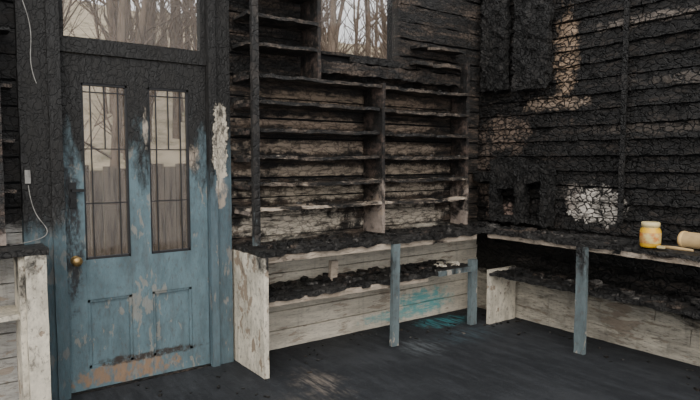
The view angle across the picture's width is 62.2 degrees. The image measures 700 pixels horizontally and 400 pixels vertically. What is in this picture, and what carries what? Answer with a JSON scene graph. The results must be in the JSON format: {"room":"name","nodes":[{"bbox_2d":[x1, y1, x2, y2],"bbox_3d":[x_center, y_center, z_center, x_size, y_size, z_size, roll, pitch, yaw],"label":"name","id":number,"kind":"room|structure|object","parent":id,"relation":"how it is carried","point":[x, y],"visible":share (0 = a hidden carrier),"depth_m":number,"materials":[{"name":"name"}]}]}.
{"room":"fire-damaged room","nodes":[
{"label":"fire-damaged room","id":0,"kind":"room"},
{"bbox_2d":[0,0,481,399],"bbox_3d":[-1.322,-0.430,4.035,6.627,3.302,0.160,-3,5,-36],"label":"wall","id":1,"kind":"structure","parent":0,"point":[452,24],"depth_m":4.83,"materials":[{"name":"brown wood"}]},
{"bbox_2d":[24,170,30,183],"bbox_3d":[-1.914,-0.138,3.445,0.030,0.080,0.016,-3,5,-36],"label":"light switch","id":2,"kind":"object","parent":1,"relation":"attached to","point":[26,172],"visible":1,"depth_m":3.44,"materials":[{"name":"white plastic"}]},
{"bbox_2d":[22,0,36,82],"bbox_3d":[-1.880,-1.308,3.347,0.087,1.251,0.025,-2,4,-22],"label":"electrical cable","id":3,"kind":"object","parent":1,"relation":"attached to","point":[22,0],"visible":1,"depth_m":3.38,"materials":[{"name":"white plastic"}]},
{"bbox_2d":[13,0,233,399],"bbox_3d":[-1.454,-0.418,3.881,1.345,3.305,0.218,-3,5,-36],"label":"trim","id":4,"kind":"structure","parent":1,"relation":"attached to","point":[40,131],"depth_m":3.59,"materials":[{"name":"blue paint"}]},
{"bbox_2d":[58,0,204,53],"bbox_3d":[-1.424,-1.340,3.824,0.947,0.658,0.063,-3,5,-36],"label":"window","id":5,"kind":"structure","parent":1,"relation":"in","point":[199,3],"depth_m":4.01,"materials":[{"name":"blue paint"}]},
{"bbox_2d":[60,52,209,392],"bbox_3d":[-1.393,0.145,3.886,0.935,2.147,0.128,-3,5,-36],"label":"door","id":6,"kind":"structure","parent":1,"relation":"in","point":[141,312],"depth_m":3.88,"materials":[{"name":"blue paint"}]},
{"bbox_2d":[321,0,400,60],"bbox_3d":[0.073,-1.550,4.920,0.868,0.712,0.089,-3,5,-36],"label":"window","id":7,"kind":"structure","parent":1,"relation":"in","point":[396,4],"depth_m":5.14,"materials":[{"name":"brown wood"}]},
{"bbox_2d":[69,307,699,399],"bbox_3d":[0.584,1.459,1.514,6.600,0.120,6.600,-3,5,-36],"label":"floor","id":8,"kind":"structure","parent":0,"point":[487,362],"depth_m":4.14,"materials":[{"name":"black wood"}]},
{"bbox_2d":[0,243,51,399],"bbox_3d":[-2.748,0.807,2.775,2.336,1.006,0.348,-3,5,-36],"label":"workbench","id":9,"kind":"structure","parent":8,"relation":"on","point":[29,261],"depth_m":3.28,"materials":[{"name":"beige paint"}]},
{"bbox_2d":[0,26,15,245],"bbox_3d":[-2.856,-0.644,2.714,2.207,1.889,0.153,-3,5,-36],"label":"shelf unit","id":10,"kind":"object","parent":9,"relation":"on","point":[3,30],"visible":1,"depth_m":3.30,"materials":[{"name":"brown wood"}]},
{"bbox_2d":[10,185,47,245],"bbox_3d":[-1.857,0.085,3.356,0.110,0.333,0.207,0,4,3],"label":"electrical cable","id":11,"kind":"object","parent":9,"relation":"on","point":[28,185],"visible":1,"depth_m":3.44,"materials":[{"name":"white plastic"}]},
{"bbox_2d":[232,225,482,378],"bbox_3d":[0.161,0.721,4.792,2.222,0.900,0.519,-3,5,-36],"label":"workbench","id":12,"kind":"structure","parent":8,"relation":"on","point":[253,296],"depth_m":4.41,"materials":[{"name":"beige paint"}]},
{"bbox_2d":[231,0,470,245],"bbox_3d":[0.193,-0.930,4.828,2.408,2.416,0.296,-3,5,-36],"label":"wall shelf unit","id":13,"kind":"object","parent":12,"relation":"on","point":[423,73],"visible":1,"depth_m":4.76,"materials":[{"name":"brown wood"}]},
{"bbox_2d":[137,309,699,397],"bbox_3d":[0.580,1.266,3.343,4.150,0.020,3.336,-3,5,-36],"label":"debris","id":14,"kind":"object","parent":8,"relation":"on","point":[517,319],"visible":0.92,"depth_m":4.62,"materials":[{"name":"brown wood"}]},
{"bbox_2d":[449,221,699,354],"bbox_3d":[2.561,0.786,3.749,0.448,0.916,4.988,-3,5,-36],"label":"workbench","id":15,"kind":"structure","parent":8,"relation":"on","point":[501,282],"depth_m":4.50,"materials":[{"name":"beige paint"}]},
{"bbox_2d":[473,157,555,226],"bbox_3d":[1.486,-0.093,5.422,0.170,0.621,0.921,-3,5,-36],"label":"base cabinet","id":16,"kind":"object","parent":15,"relation":"on","point":[516,173],"visible":1,"depth_m":5.27,"materials":[{"name":"black wood"}]},
{"bbox_2d":[639,221,661,247],"bbox_3d":[2.140,0.245,4.131,0.140,0.178,0.140,-3,5,-36],"label":"paint jar","id":17,"kind":"object","parent":15,"relation":"on","point":[650,235],"visible":0.98,"depth_m":4.08,"materials":[{"name":"yellow glass"}]},
{"bbox_2d":[657,245,693,251],"bbox_3d":[2.223,0.329,3.955,0.060,0.026,0.230,-3,5,-36],"label":"brush","id":18,"kind":"object","parent":15,"relation":"on","point":[658,246],"visible":1,"depth_m":3.95,"materials":[{"name":"beige wood"}]},
{"bbox_2d":[677,231,699,249],"bbox_3d":[2.429,0.287,3.943,0.119,0.119,0.350,-2,5,-30],"label":"jar","id":19,"kind":"object","parent":15,"relation":"on","point":[685,239],"visible":0.98,"depth_m":4.01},
{"bbox_2d":[476,0,699,365],"bbox_3d":[2.832,-0.431,3.841,0.184,3.331,5.344,-3,5,-36],"label":"wall","id":20,"kind":"structure","parent":0,"point":[573,126],"depth_m":4.74,"materials":[{"name":"black wood"}]},
{"bbox_2d":[480,0,629,222],"bbox_3d":[1.716,-1.014,5.113,0.127,2.318,1.475,-3,5,-36],"label":"stud","id":21,"kind":"object","parent":20,"relation":"attached to","point":[533,23],"visible":1,"depth_m":5.22,"materials":[{"name":"black wood"}]},
{"label":"outside","id":22,"kind":"structure","parent":0,"visible":0},
{"bbox_2d":[63,0,380,246],"bbox_3d":[-8.019,-7.088,26.855,60.000,14.326,45.000,-3,5,-36],"label":"sky","id":23,"kind":"structure","parent":22,"point":[169,158],"depth_m":14.78,"materials":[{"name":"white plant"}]},
{"bbox_2d":[85,163,187,256],"bbox_3d":[-1.868,0.458,7.381,6.572,1.869,0.070,-3,5,-36],"label":"wooden fence","id":24,"kind":"object","parent":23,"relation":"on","point":[105,183],"visible":0.07,"depth_m":6.76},
{"bbox_2d":[62,0,386,210],"bbox_3d":[2.415,-8.388,22.424,31.681,16.604,20.048,-3,5,-36],"label":"woodland","id":25,"kind":"object","parent":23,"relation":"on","point":[145,32],"visible":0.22,"depth_m":13.07,"materials":[{"name":"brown plant"}]}
]}

